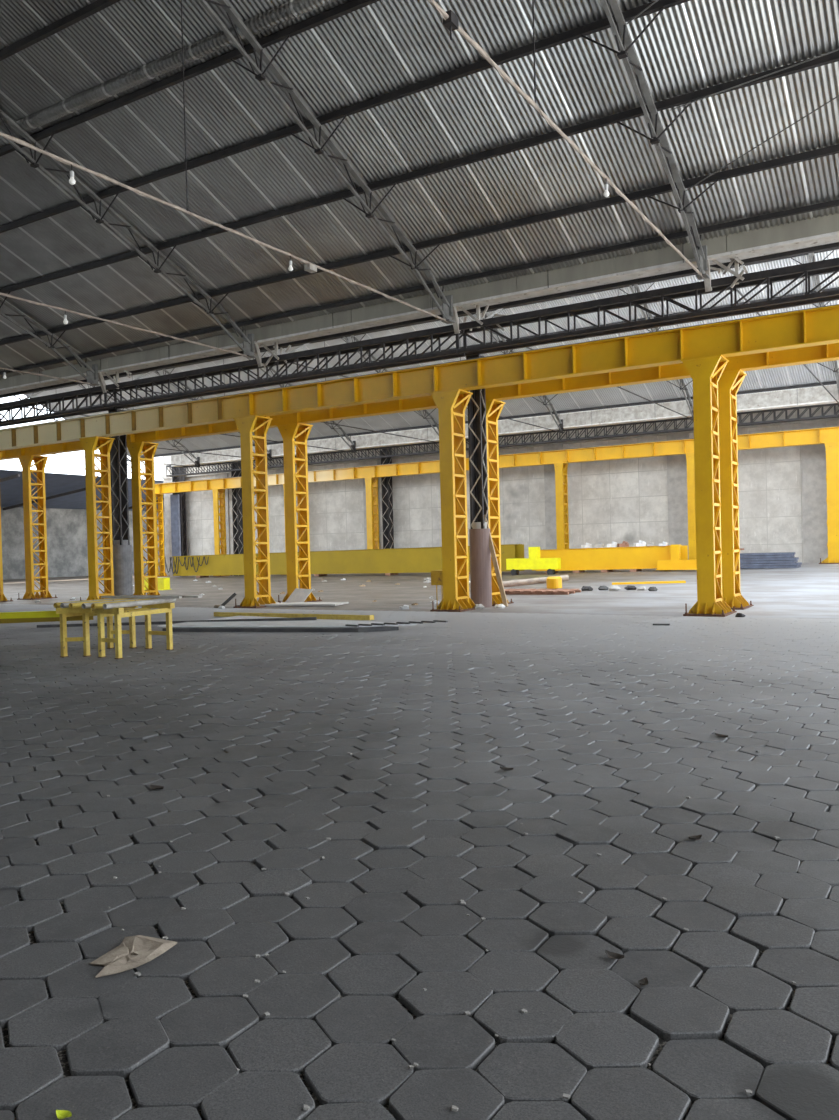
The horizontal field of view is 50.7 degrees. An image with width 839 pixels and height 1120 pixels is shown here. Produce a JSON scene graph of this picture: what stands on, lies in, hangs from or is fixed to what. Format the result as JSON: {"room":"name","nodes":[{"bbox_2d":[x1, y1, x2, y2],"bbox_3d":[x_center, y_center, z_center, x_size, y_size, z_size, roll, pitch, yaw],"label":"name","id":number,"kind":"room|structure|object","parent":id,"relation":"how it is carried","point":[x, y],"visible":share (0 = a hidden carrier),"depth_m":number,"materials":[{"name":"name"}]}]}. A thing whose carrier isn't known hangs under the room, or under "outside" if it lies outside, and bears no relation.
{"room":"factory floor","nodes":[
{"label":"factory floor","id":0,"kind":"room"},
{"bbox_2d":[0,470,163,511],"bbox_3d":[-25.986,-4.828,63.559,10.200,1.650,42.000,-1,1,31],"label":"ceiling","id":1,"kind":"structure","parent":0,"point":[11,491],"depth_m":62.55,"materials":[{"name":"grey metal"}]},
{"bbox_2d":[1,507,165,579],"bbox_3d":[-29.179,-1.280,67.935,0.300,5.400,38.000,-1,1,31],"label":"wall","id":2,"kind":"structure","parent":0,"point":[67,548],"depth_m":69.20,"materials":[{"name":"grey concrete"}]},
{"bbox_2d":[0,474,19,481],"bbox_3d":[-29.715,-4.414,57.351,10.287,1.738,0.120,-1,1,23],"label":"rafter","id":3,"kind":"object","parent":2,"relation":"attached to","point":[16,475],"visible":1,"depth_m":55.59,"materials":[{"name":"metal"}]},
{"bbox_2d":[3,484,100,509],"bbox_3d":[-25.959,-4.593,63.550,10.372,1.738,0.120,-1,1,20],"label":"rafter","id":4,"kind":"object","parent":2,"relation":"attached to","point":[82,489],"visible":0.64,"depth_m":63.53,"materials":[{"name":"metal"}]},
{"bbox_2d":[0,563,838,1119],"bbox_3d":[-9.839,1.141,35.819,74.000,0.451,73.000,-1,1,31],"label":"floor","id":5,"kind":"structure","parent":0,"point":[719,1015],"depth_m":4.46,"materials":[{"name":"grey concrete"}]},
{"bbox_2d":[0,452,12,601],"bbox_3d":[-15.435,-1.164,31.787,0.840,5.370,1.140,-1,1,31],"label":"column","id":6,"kind":"structure","parent":5,"relation":"on","point":[3,598],"depth_m":31.97,"materials":[{"name":"metal"}]},
{"bbox_2d":[17,455,57,599],"bbox_3d":[-14.472,-1.210,33.377,0.840,5.370,1.140,-1,1,31],"label":"column","id":7,"kind":"structure","parent":5,"relation":"on","point":[25,461],"depth_m":33.19,"materials":[{"name":"metal"}]},
{"bbox_2d":[0,615,92,623],"bbox_3d":[-7.942,1.085,15.323,5.608,0.280,0.080,-1,1,20],"label":"beam","id":8,"kind":"structure","parent":5,"relation":"on","point":[73,618],"depth_m":14.68,"materials":[{"name":"green paint"}]},
{"bbox_2d":[56,1110,71,1118],"bbox_3d":[-0.982,1.531,2.446,0.037,0.015,0.041,-2,1,-29],"label":"dry leaf","id":9,"kind":"object","parent":5,"relation":"on","point":[61,1114],"visible":1,"depth_m":2.45,"materials":[{"name":"plant"}]},
{"bbox_2d":[79,436,114,600],"bbox_3d":[-10.374,-1.251,28.718,0.840,5.370,1.140,-1,1,31],"label":"column","id":10,"kind":"structure","parent":5,"relation":"on","point":[104,444],"depth_m":28.52,"materials":[{"name":"metal"}]},
{"bbox_2d":[56,606,137,657],"bbox_3d":[-5.164,1.107,14.270,0.576,0.768,1.371,-1,1,17],"label":"trestle","id":11,"kind":"object","parent":5,"relation":"on","point":[64,612],"visible":0.83,"depth_m":13.74,"materials":[{"name":"yellow paint"}]},
{"bbox_2d":[0,611,59,618],"bbox_3d":[-8.097,0.972,15.022,5.618,0.260,0.100,-1,1,23],"label":"beam","id":12,"kind":"structure","parent":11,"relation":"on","point":[29,614],"depth_m":14.21,"materials":[{"name":"paint"}]},
{"bbox_2d":[53,598,113,607],"bbox_3d":[-5.335,0.690,14.463,0.084,0.084,1.541,-1,1,25],"label":"pipe","id":13,"kind":"object","parent":11,"relation":"on","point":[56,605],"visible":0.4,"depth_m":13.87,"materials":[{"name":"metal"}]},
{"bbox_2d":[60,598,122,607],"bbox_3d":[-5.198,0.688,14.380,0.084,0.084,1.541,-1,1,25],"label":"pipe","id":14,"kind":"object","parent":11,"relation":"on","point":[62,605],"visible":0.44,"depth_m":13.81,"materials":[{"name":"metal"}]},
{"bbox_2d":[120,595,201,597],"bbox_3d":[-4.275,0.602,14.584,1.752,0.035,0.090,-1,1,29],"label":"flat board","id":15,"kind":"object","parent":14,"relation":"on","point":[183,596],"visible":0.57,"depth_m":14.39,"materials":[{"name":"metal"}]},
{"bbox_2d":[69,598,137,608],"bbox_3d":[-5.027,0.685,14.276,0.084,0.084,1.541,-1,1,25],"label":"pipe","id":16,"kind":"object","parent":11,"relation":"on","point":[78,604],"visible":0.44,"depth_m":13.78,"materials":[{"name":"metal"}]},
{"bbox_2d":[108,409,132,595],"bbox_3d":[-10.016,-1.792,29.631,0.672,6.411,0.672,-1,1,31],"label":"post","id":17,"kind":"object","parent":5,"relation":"on","point":[122,549],"visible":0.77,"depth_m":29.55,"materials":[{"name":"metal"}]},
{"bbox_2d":[0,386,114,426],"bbox_3d":[-15.635,-5.255,32.480,12.780,0.720,0.500,-1,1,31],"label":"girder","id":18,"kind":"object","parent":17,"relation":"on","point":[89,392],"visible":0.98,"depth_m":30.48,"materials":[{"name":"metal"}]},
{"bbox_2d":[105,325,465,408],"bbox_3d":[-4.559,-5.445,25.763,13.130,0.720,0.500,-1,1,31],"label":"girder","id":19,"kind":"object","parent":17,"relation":"on","point":[437,333],"visible":0.97,"depth_m":25.01,"materials":[{"name":"metal"}]},
{"bbox_2d":[254,342,290,367],"bbox_3d":[-4.066,-5.917,25.219,1.361,0.716,0.467,-1,1,24],"label":"bracket","id":20,"kind":"object","parent":19,"relation":"attached to","point":[257,353],"visible":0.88,"depth_m":25.25,"materials":[{"name":"metal"}]},
{"bbox_2d":[91,935,176,977],"bbox_3d":[-1.131,1.515,3.402,0.237,0.020,0.342,-1,1,23],"label":"paper sheet","id":21,"kind":"object","parent":5,"relation":"on","point":[133,952],"visible":1,"depth_m":3.40,"materials":[{"name":"beige paper"}]},
{"bbox_2d":[94,603,174,658],"bbox_3d":[-4.504,1.095,13.968,0.676,0.768,1.311,-1,1,25],"label":"trestle","id":22,"kind":"object","parent":5,"relation":"on","point":[118,613],"visible":0.98,"depth_m":13.64,"materials":[{"name":"yellow paint"}]},
{"bbox_2d":[81,598,147,608],"bbox_3d":[-4.771,0.680,14.121,0.084,0.084,1.541,-1,1,25],"label":"pipe","id":23,"kind":"object","parent":22,"relation":"on","point":[84,605],"visible":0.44,"depth_m":13.60,"materials":[{"name":"metal"}]},
{"bbox_2d":[101,596,181,598],"bbox_3d":[-4.582,0.610,14.560,1.752,0.035,0.070,-1,1,29],"label":"flat board","id":24,"kind":"object","parent":23,"relation":"on","point":[170,597],"visible":1,"depth_m":14.47,"materials":[{"name":"wood"}]},
{"bbox_2d":[91,598,160,608],"bbox_3d":[-4.583,0.677,14.007,0.084,0.084,1.541,-1,1,25],"label":"pipe","id":25,"kind":"object","parent":22,"relation":"on","point":[94,605],"visible":0.43,"depth_m":13.48,"materials":[{"name":"metal"}]},
{"bbox_2d":[103,598,175,608],"bbox_3d":[-4.361,0.673,13.872,0.084,0.084,1.541,-1,1,25],"label":"pipe","id":26,"kind":"object","parent":22,"relation":"on","point":[162,600],"visible":0.85,"depth_m":13.76,"materials":[{"name":"metal"}]},
{"bbox_2d":[127,442,159,594],"bbox_3d":[-9.410,-1.297,30.308,0.840,5.370,1.140,-1,1,31],"label":"column","id":27,"kind":"structure","parent":5,"relation":"on","point":[135,449],"depth_m":30.11,"materials":[{"name":"metal"}]},
{"bbox_2d":[144,578,170,589],"bbox_3d":[-11.404,1.048,38.256,1.400,0.550,0.550,-1,1,31],"label":"carriage","id":28,"kind":"object","parent":5,"relation":"on","point":[163,583],"visible":0.43,"depth_m":37.88,"materials":[{"name":"yellow paint"}]},
{"bbox_2d":[155,494,169,576],"bbox_3d":[-18.323,-1.710,62.105,0.966,5.791,1.140,-1,1,31],"label":"column","id":29,"kind":"structure","parent":5,"relation":"on","point":[159,510],"depth_m":62.26,"materials":[{"name":"metal"}]},
{"bbox_2d":[170,494,180,573],"bbox_3d":[-16.961,-1.705,61.719,0.750,5.700,0.150,-1,1,31],"label":"panel","id":30,"kind":"object","parent":5,"relation":"on","point":[174,499],"visible":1,"depth_m":61.61,"materials":[{"name":"metal"}]},
{"bbox_2d":[37,617,316,627],"bbox_3d":[-5.248,1.333,18.890,6.278,0.150,0.070,-1,1,9],"label":"bar","id":31,"kind":"object","parent":5,"relation":"on","point":[297,618],"visible":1,"depth_m":18.79,"materials":[{"name":"metal"}]},
{"bbox_2d":[172,467,186,555],"bbox_3d":[-16.789,-2.957,62.075,0.842,8.215,0.481,-1,1,31],"label":"post","id":32,"kind":"object","parent":5,"relation":"on","point":[183,523],"visible":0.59,"depth_m":62.14,"materials":[{"name":"metal"}]},
{"bbox_2d":[210,489,232,576],"bbox_3d":[-13.296,-1.796,59.057,0.966,5.790,1.140,-1,1,31],"label":"column","id":33,"kind":"structure","parent":5,"relation":"on","point":[218,494],"depth_m":58.83,"materials":[{"name":"metal"}]},
{"bbox_2d":[231,462,243,575],"bbox_3d":[-12.172,-3.038,59.275,0.512,8.211,0.481,-1,1,31],"label":"post","id":34,"kind":"object","parent":5,"relation":"on","point":[237,515],"visible":0.63,"depth_m":59.35,"materials":[{"name":"metal"}]},
{"bbox_2d":[233,415,280,607],"bbox_3d":[-4.671,-1.348,25.259,0.840,5.370,1.140,-1,1,31],"label":"column","id":35,"kind":"structure","parent":5,"relation":"on","point":[259,425],"depth_m":25.03,"materials":[{"name":"metal"}]},
{"bbox_2d":[0,304,838,450],"bbox_3d":[-4.481,-4.389,24.846,38.898,0.710,0.340,-1,1,31],"label":"beam","id":36,"kind":"structure","parent":35,"relation":"on","point":[816,326],"depth_m":21.21,"materials":[{"name":"yellow metal"}]},
{"bbox_2d":[162,626,398,631],"bbox_3d":[-2.844,1.349,17.405,4.850,0.070,1.850,-1,1,31],"label":"sheet","id":37,"kind":"object","parent":5,"relation":"on","point":[376,628],"visible":0.57,"depth_m":17.04,"materials":[{"name":"metal"}]},
{"bbox_2d":[158,616,415,626],"bbox_3d":[-2.595,1.284,17.866,5.200,0.030,2.600,-1,1,31],"label":"sheet","id":38,"kind":"object","parent":37,"relation":"on","point":[319,622],"visible":0.86,"depth_m":17.82,"materials":[{"name":"metal"}]},
{"bbox_2d":[283,484,297,574],"bbox_3d":[-8.116,-1.917,55.915,0.966,5.726,1.140,-1,1,31],"label":"column","id":39,"kind":"structure","parent":5,"relation":"on","point":[283,484],"depth_m":55.69,"materials":[{"name":"metal"}]},
{"bbox_2d":[237,602,348,605],"bbox_3d":[-3.607,1.261,25.263,3.000,0.050,1.000,-1,1,17],"label":"slab","id":40,"kind":"object","parent":5,"relation":"on","point":[276,603],"visible":0.79,"depth_m":24.89,"materials":[{"name":"concrete"}]},
{"bbox_2d":[214,612,373,619],"bbox_3d":[-2.968,1.244,19.758,5.523,0.210,0.120,-1,1,43],"label":"bar","id":41,"kind":"object","parent":5,"relation":"on","point":[218,614],"visible":0.93,"depth_m":19.35,"materials":[{"name":"yellow paint"}]},
{"bbox_2d":[276,423,321,601],"bbox_3d":[-3.708,-1.394,26.850,0.840,5.370,1.140,-1,1,31],"label":"column","id":42,"kind":"structure","parent":5,"relation":"on","point":[300,432],"depth_m":26.63,"materials":[{"name":"metal"}]},
{"bbox_2d":[0,343,838,459],"bbox_3d":[-3.476,-4.435,26.411,38.800,0.710,0.340,-1,1,31],"label":"beam","id":43,"kind":"structure","parent":42,"relation":"on","point":[828,352],"depth_m":22.79,"materials":[{"name":"yellow metal"}]},
{"bbox_2d":[286,588,312,601],"bbox_3d":[-3.555,1.054,26.027,0.855,0.430,0.240,-1,1,21],"label":"board","id":44,"kind":"object","parent":5,"relation":"on","point":[298,595],"visible":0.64,"depth_m":26.02,"materials":[{"name":"concrete"}]},
{"bbox_2d":[172,544,524,577],"bbox_3d":[-5.578,0.189,49.818,26.614,1.580,0.829,-1,1,38],"label":"girder","id":45,"kind":"object","parent":5,"relation":"on","point":[393,561],"visible":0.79,"depth_m":47.99,"materials":[{"name":"yellow metal"}]},
{"bbox_2d":[164,556,208,573],"bbox_3d":[-14.830,0.341,56.383,4.388,1.093,0.137,-1,1,38],"label":"cable","id":46,"kind":"object","parent":45,"relation":"hanging from","point":[204,556],"visible":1,"depth_m":56.44,"materials":[{"name":"metal"}]},
{"bbox_2d":[362,477,378,573],"bbox_3d":[-2.781,-2.041,52.679,0.966,5.661,1.140,-1,1,31],"label":"column","id":47,"kind":"structure","parent":5,"relation":"on","point":[372,514],"depth_m":52.44,"materials":[{"name":"metal"}]},
{"bbox_2d":[381,448,393,548],"bbox_3d":[-1.912,-3.213,53.054,0.512,8.211,0.481,-1,1,31],"label":"post","id":48,"kind":"object","parent":5,"relation":"on","point":[386,482],"visible":0.44,"depth_m":53.14,"materials":[{"name":"metal"}]},
{"bbox_2d":[431,570,442,605],"bbox_3d":[0.547,0.748,22.146,0.350,0.980,0.400,-1,1,31],"label":"junction box","id":49,"kind":"object","parent":5,"relation":"on","point":[436,575],"visible":0.67,"depth_m":21.99,"materials":[{"name":"yellow paint"}]},
{"bbox_2d":[429,389,479,611],"bbox_3d":[0.852,-1.443,21.910,0.840,5.370,1.140,-1,1,31],"label":"column","id":50,"kind":"structure","parent":5,"relation":"on","point":[451,405],"depth_m":21.66,"materials":[{"name":"metal"}]},
{"bbox_2d":[466,354,491,607],"bbox_3d":[1.509,-1.990,22.642,0.552,6.410,0.552,-1,1,31],"label":"post","id":51,"kind":"object","parent":5,"relation":"on","point":[480,555],"visible":0.91,"depth_m":22.53,"materials":[{"name":"metal"}]},
{"bbox_2d":[457,258,838,355],"bbox_3d":[6.710,-5.638,18.930,13.230,0.720,0.500,-1,1,31],"label":"girder","id":52,"kind":"object","parent":51,"relation":"on","point":[806,270],"visible":1,"depth_m":19.66,"materials":[{"name":"metal"}]},
{"bbox_2d":[704,256,747,291],"bbox_3d":[6.699,-6.130,18.695,1.361,0.756,0.475,-1,1,24],"label":"bracket","id":53,"kind":"object","parent":52,"relation":"attached to","point":[736,260],"visible":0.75,"depth_m":18.74,"materials":[{"name":"metal"}]},
{"bbox_2d":[484,515,507,606],"bbox_3d":[1.903,0.009,22.397,0.089,2.359,0.915,-2,1,-34],"label":"plank","id":54,"kind":"object","parent":5,"relation":"on","point":[491,546],"visible":0.79,"depth_m":22.31,"materials":[{"name":"wood"}]},
{"bbox_2d":[486,399,513,605],"bbox_3d":[1.815,-1.489,23.500,0.840,5.370,1.140,-1,1,31],"label":"column","id":55,"kind":"structure","parent":5,"relation":"on","point":[494,407],"depth_m":23.64,"materials":[{"name":"metal"}]},
{"bbox_2d":[506,547,560,574],"bbox_3d":[5.205,0.051,40.561,2.560,1.300,0.350,-1,1,31],"label":"carriage","id":56,"kind":"object","parent":5,"relation":"on","point":[534,561],"visible":0.91,"depth_m":40.38,"materials":[{"name":"yellow paint"}]},
{"bbox_2d":[504,589,580,594],"bbox_3d":[3.601,0.975,27.320,2.500,0.115,1.306,-1,1,31],"label":"pallet","id":57,"kind":"object","parent":5,"relation":"on","point":[507,591],"visible":0.85,"depth_m":26.83,"materials":[{"name":"wood"}]},
{"bbox_2d":[502,575,568,586],"bbox_3d":[3.427,0.704,28.295,2.657,0.394,0.200,-1,1,2],"label":"pipe","id":58,"kind":"object","parent":57,"relation":"on","point":[541,580],"visible":0.62,"depth_m":28.21,"materials":[{"name":"metal"}]},
{"bbox_2d":[546,576,561,588],"bbox_3d":[4.204,0.701,27.648,0.480,0.360,0.480,-1,1,31],"label":"bucket","id":59,"kind":"object","parent":57,"relation":"on","point":[554,582],"visible":1,"depth_m":27.45,"materials":[{"name":"orange paint"}]},
{"bbox_2d":[554,463,568,548],"bbox_3d":[7.485,-2.280,46.452,0.966,5.534,1.140,-1,1,31],"label":"column","id":60,"kind":"structure","parent":5,"relation":"on","point":[561,477],"depth_m":46.19,"materials":[{"name":"metal"}]},
{"bbox_2d":[532,544,696,572],"bbox_3d":[8.875,-0.031,40.212,8.120,1.213,1.360,-1,1,31],"label":"girder","id":61,"kind":"object","parent":5,"relation":"on","point":[670,557],"visible":0.81,"depth_m":39.88,"materials":[{"name":"yellow metal"}]},
{"bbox_2d":[605,950,623,958],"bbox_3d":[0.727,1.472,3.298,0.052,0.023,0.058,-2,1,-11],"label":"dry leaf","id":62,"kind":"object","parent":5,"relation":"on","point":[612,955],"visible":1,"depth_m":3.31,"materials":[{"name":"plant"}]},
{"bbox_2d":[612,580,685,584],"bbox_3d":[7.839,0.787,30.361,2.436,0.110,0.500,-1,1,12],"label":"bar","id":63,"kind":"object","parent":5,"relation":"on","point":[683,581],"visible":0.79,"depth_m":30.16,"materials":[{"name":"orange paint"}]},
{"bbox_2d":[686,453,695,559],"bbox_3d":[13.290,-2.416,42.931,0.966,5.462,1.140,-1,1,31],"label":"column","id":64,"kind":"structure","parent":5,"relation":"on","point":[689,456],"depth_m":42.63,"materials":[{"name":"metal"}]},
{"bbox_2d":[681,355,736,616],"bbox_3d":[6.093,-1.533,18.732,0.840,5.370,1.140,-1,1,31],"label":"column","id":65,"kind":"structure","parent":5,"relation":"on","point":[705,372],"depth_m":18.45,"materials":[{"name":"yellow metal"}]},
{"bbox_2d":[718,369,753,609],"bbox_3d":[7.056,-1.579,20.322,0.840,5.370,1.140,-1,1,31],"label":"column","id":66,"kind":"structure","parent":5,"relation":"on","point":[730,381],"depth_m":20.01,"materials":[{"name":"metal"}]},
{"bbox_2d":[740,552,801,567],"bbox_3d":[14.762,0.017,38.074,2.962,0.640,1.434,-1,1,31],"label":"stack","id":67,"kind":"object","parent":5,"relation":"on","point":[778,559],"visible":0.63,"depth_m":37.49,"materials":[{"name":"metal"}]},
{"bbox_2d":[819,442,838,563],"bbox_3d":[18.598,-2.539,39.711,1.260,5.397,1.140,-1,1,31],"label":"column","id":68,"kind":"structure","parent":5,"relation":"on","point":[832,448],"depth_m":39.42,"materials":[{"name":"yellow metal"}]},
{"bbox_3d":[2.314,-2.160,49.589,0.966,5.598,1.140,-1,1,31],"label":"column","id":69,"kind":"structure","parent":5,"relation":"on","visible":0},
{"bbox_2d":[155,426,838,493],"bbox_3d":[3.054,-5.334,48.873,50.900,0.730,0.400,-1,1,31],"label":"beam","id":70,"kind":"structure","parent":69,"relation":"on","point":[820,435],"depth_m":46.35,"materials":[{"name":"yellow metal"}]},
{"bbox_2d":[0,0,838,378],"bbox_3d":[-6.978,-9.581,17.695,50.000,6.545,15.515,-1,1,31],"label":"ceiling","id":71,"kind":"structure","parent":0,"point":[381,47],"depth_m":17.66,"materials":[{"name":"grey metal"}]},
{"bbox_2d":[0,291,99,385],"bbox_3d":[-18.400,-8.805,15.696,1.381,7.086,30.410,-1,1,31],"label":"roof truss","id":72,"kind":"object","parent":71,"relation":"attached to","point":[91,376],"visible":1,"depth_m":27.29,"materials":[{"name":"metal"}]},
{"bbox_2d":[0,0,120,60],"bbox_3d":[-7.477,-9.868,16.880,49.800,0.125,0.095,-1,1,31],"label":"purlin","id":73,"kind":"object","parent":72,"relation":"on","point":[98,5],"visible":1,"depth_m":16.39,"materials":[{"name":"metal"}]},
{"bbox_2d":[0,0,379,156],"bbox_3d":[-6.631,-9.236,18.257,49.800,0.125,0.095,-1,1,31],"label":"purlin","id":74,"kind":"object","parent":72,"relation":"on","point":[353,5],"visible":1,"depth_m":16.75,"materials":[{"name":"metal"}]},
{"bbox_2d":[0,0,690,232],"bbox_3d":[-5.738,-8.568,19.712,49.800,0.125,0.095,-1,1,31],"label":"purlin","id":75,"kind":"object","parent":72,"relation":"on","point":[602,24],"visible":1,"depth_m":16.69,"materials":[{"name":"metal"}]},
{"bbox_2d":[0,50,838,292],"bbox_3d":[-4.823,-7.885,21.201,49.800,0.125,0.095,-1,1,31],"label":"purlin","id":76,"kind":"object","parent":72,"relation":"on","point":[833,57],"visible":1,"depth_m":17.64,"materials":[{"name":"metal"}]},
{"bbox_2d":[0,109,255,358],"bbox_3d":[-12.697,-8.902,12.238,1.381,7.086,30.410,-1,1,31],"label":"roof truss","id":77,"kind":"object","parent":71,"relation":"attached to","point":[248,348],"visible":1,"depth_m":21.41,"materials":[{"name":"grey metal"}]},
{"bbox_2d":[0,0,454,323],"bbox_3d":[-7.174,-8.997,8.888,1.381,7.086,30.410,-1,1,31],"label":"roof truss","id":78,"kind":"object","parent":71,"relation":"attached to","point":[446,310],"visible":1,"depth_m":17.02,"materials":[{"name":"grey metal"}]},
{"bbox_2d":[69,164,75,184],"bbox_3d":[-4.901,-5.437,12.497,0.090,0.280,0.088,-1,1,31],"label":"light bulb","id":79,"kind":"object","parent":78,"relation":"hanging from","point":[72,181],"visible":1,"depth_m":12.47,"materials":[{"name":"glass"}]},
{"bbox_2d":[11,0,336,134],"bbox_3d":[-4.846,-9.410,16.866,9.100,0.223,0.280,-1,1,31],"label":"duct","id":80,"kind":"object","parent":78,"relation":"on","point":[292,9],"visible":0.96,"depth_m":16.72,"materials":[{"name":"silver metal"}]},
{"bbox_2d":[304,263,316,272],"bbox_3d":[-2.107,-5.646,17.149,0.140,0.110,0.220,-1,1,31],"label":"junction box","id":81,"kind":"object","parent":78,"relation":"attached to","point":[310,268],"visible":1,"depth_m":17.09,"materials":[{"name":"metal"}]},
{"bbox_2d":[0,213,838,397],"bbox_3d":[-5.824,-6.370,26.259,43.000,0.580,0.698,-1,1,31],"label":"gutter","id":82,"kind":"object","parent":71,"relation":"attached to","point":[818,234],"visible":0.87,"depth_m":21.47,"materials":[{"name":"metal"}]},
{"bbox_2d":[98,370,131,392],"bbox_3d":[-9.742,-5.859,28.640,1.376,0.780,0.579,-1,1,31],"label":"bracket","id":83,"kind":"object","parent":82,"relation":"attached to","point":[114,380],"visible":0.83,"depth_m":28.71,"materials":[{"name":"metal"}]},
{"bbox_2d":[452,304,505,333],"bbox_3d":[1.465,-5.998,21.858,1.385,0.779,0.452,-1,1,24],"label":"bracket","id":84,"kind":"object","parent":82,"relation":"attached to","point":[455,316],"visible":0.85,"depth_m":21.91,"materials":[{"name":"metal"}]},
{"bbox_2d":[0,199,838,374],"bbox_3d":[-3.190,-6.679,23.860,49.800,0.095,0.095,-1,1,31],"label":"purlin","id":85,"kind":"object","parent":71,"relation":"attached to","point":[834,203],"visible":1,"depth_m":20.91,"materials":[{"name":"metal"}]},
{"bbox_2d":[0,144,838,345],"bbox_3d":[-3.866,-7.170,22.759,49.800,0.125,0.095,-1,1,31],"label":"purlin","id":86,"kind":"object","parent":71,"relation":"attached to","point":[830,150],"visible":1,"depth_m":19.47,"materials":[{"name":"metal"}]},
{"bbox_2d":[427,0,717,279],"bbox_3d":[-1.933,-9.087,5.710,1.381,7.086,30.410,-1,1,31],"label":"roof truss","id":87,"kind":"object","parent":71,"relation":"attached to","point":[700,255],"visible":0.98,"depth_m":15.08,"materials":[{"name":"grey metal"}]},
{"bbox_2d":[443,10,458,39],"bbox_3d":[0.331,-5.617,9.345,0.100,0.260,0.160,-1,1,31],"label":"clamp","id":88,"kind":"object","parent":87,"relation":"attached to","point":[451,23],"visible":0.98,"depth_m":9.31,"materials":[{"name":"metal"}]},
{"bbox_2d":[670,49,838,110],"bbox_3d":[6.751,-8.058,13.869,5.823,0.237,0.022,-1,1,36],"label":"rod","id":89,"kind":"object","parent":87,"relation":"attached to","point":[837,49],"visible":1,"depth_m":14.72,"materials":[{"name":"grey paint"}]},
{"bbox_2d":[686,95,838,190],"bbox_3d":[7.107,-7.759,14.545,0.022,1.123,6.642,-2,1,-36],"label":"rod","id":90,"kind":"object","parent":87,"relation":"attached to","point":[838,95],"visible":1,"depth_m":15.84,"materials":[{"name":"grey paint"}]},
{"bbox_2d":[27,249,838,456],"bbox_3d":[-3.324,-9.043,37.689,50.500,4.405,21.364,-1,1,31],"label":"ceiling","id":91,"kind":"structure","parent":0,"point":[796,374],"depth_m":40.61,"materials":[{"name":"metal"}]},
{"bbox_2d":[0,393,130,472],"bbox_3d":[-24.614,-8.139,50.679,1.381,5.108,21.460,-1,1,31],"label":"roof truss","id":92,"kind":"object","parent":91,"relation":"attached to","point":[26,395],"visible":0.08,"depth_m":54.03,"materials":[{"name":"metal"}]},
{"bbox_2d":[52,384,199,467],"bbox_3d":[-19.740,-8.222,47.724,1.381,5.108,21.460,-1,1,31],"label":"roof truss","id":93,"kind":"object","parent":91,"relation":"attached to","point":[197,463],"visible":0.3,"depth_m":55.09,"materials":[{"name":"metal"}]},
{"bbox_2d":[27,248,838,393],"bbox_3d":[-2.072,-10.293,39.789,50.300,0.120,0.080,-1,1,31],"label":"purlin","id":94,"kind":"object","parent":93,"relation":"on","point":[836,248],"visible":0.33,"depth_m":36.03,"materials":[{"name":"metal"}]},
{"bbox_2d":[22,352,356,452],"bbox_3d":[-9.275,-8.401,41.378,1.381,5.108,21.460,-1,1,31],"label":"roof truss","id":95,"kind":"object","parent":91,"relation":"attached to","point":[353,446],"visible":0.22,"depth_m":48.24,"materials":[{"name":"metal"}]},
{"bbox_2d":[132,369,272,460],"bbox_3d":[-14.611,-8.310,44.613,1.381,5.108,21.460,-1,1,31],"label":"roof truss","id":96,"kind":"object","parent":91,"relation":"attached to","point":[269,456],"visible":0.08,"depth_m":48.27,"materials":[{"name":"metal"}]},
{"bbox_2d":[134,334,438,442],"bbox_3d":[-4.214,-8.488,38.309,1.381,5.108,21.460,-1,1,31],"label":"roof truss","id":97,"kind":"object","parent":91,"relation":"attached to","point":[352,336],"visible":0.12,"depth_m":41.80,"materials":[{"name":"metal"}]},
{"bbox_2d":[289,312,564,432],"bbox_3d":[1.489,-8.586,34.850,1.381,5.108,21.460,-1,1,31],"label":"roof truss","id":98,"kind":"object","parent":91,"relation":"attached to","point":[560,426],"visible":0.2,"depth_m":41.74,"materials":[{"name":"metal"}]},
{"bbox_2d":[61,287,838,411],"bbox_3d":[-0.962,-9.471,41.596,50.300,0.120,0.080,-1,1,31],"label":"purlin","id":99,"kind":"object","parent":91,"relation":"attached to","point":[836,288],"visible":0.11,"depth_m":37.79,"materials":[{"name":"metal"}]},
{"bbox_2d":[140,381,836,457],"bbox_3d":[2.104,-7.200,46.588,50.300,0.120,0.080,-1,1,31],"label":"purlin","id":100,"kind":"object","parent":91,"relation":"attached to","point":[830,382],"visible":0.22,"depth_m":43.57,"materials":[{"name":"metal"}]},
{"bbox_2d":[171,384,838,467],"bbox_3d":[3.974,-6.828,46.286,47.000,0.800,0.778,-1,1,31],"label":"gutter","id":101,"kind":"object","parent":91,"relation":"attached to","point":[817,396],"visible":0.64,"depth_m":43.76,"materials":[{"name":"metal"}]},
{"bbox_2d":[485,282,693,420],"bbox_3d":[7.012,-8.680,31.501,1.381,5.108,21.460,-1,1,31],"label":"roof truss","id":102,"kind":"object","parent":91,"relation":"attached to","point":[636,286],"visible":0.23,"depth_m":35.18,"materials":[{"name":"metal"}]},
{"bbox_2d":[737,250,838,406],"bbox_3d":[12.253,-8.770,28.323,1.381,5.108,21.460,-1,1,31],"label":"roof truss","id":103,"kind":"object","parent":91,"relation":"attached to","point":[811,255],"visible":0.19,"depth_m":31.35,"materials":[{"name":"metal"}]},
{"bbox_2d":[163,405,838,575],"bbox_3d":[5.087,-3.900,49.583,54.600,9.500,0.250,-1,1,31],"label":"wall","id":104,"kind":"structure","parent":0,"point":[619,500],"depth_m":47.55,"materials":[{"name":"concrete"}]},
{"bbox_2d":[161,415,838,575],"bbox_3d":[5.003,-2.820,49.414,54.600,7.250,0.180,-1,1,31],"label":"steel support frame","id":105,"kind":"structure","parent":104,"relation":"attached to","point":[814,485],"depth_m":44.52,"materials":[{"name":"metal"}]},
{"bbox_2d":[166,405,838,476],"bbox_3d":[3.776,-6.429,47.878,49.040,0.770,0.400,-1,1,31],"label":"girder","id":106,"kind":"object","parent":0,"point":[836,415],"visible":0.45,"depth_m":46.04,"materials":[{"name":"metal"}]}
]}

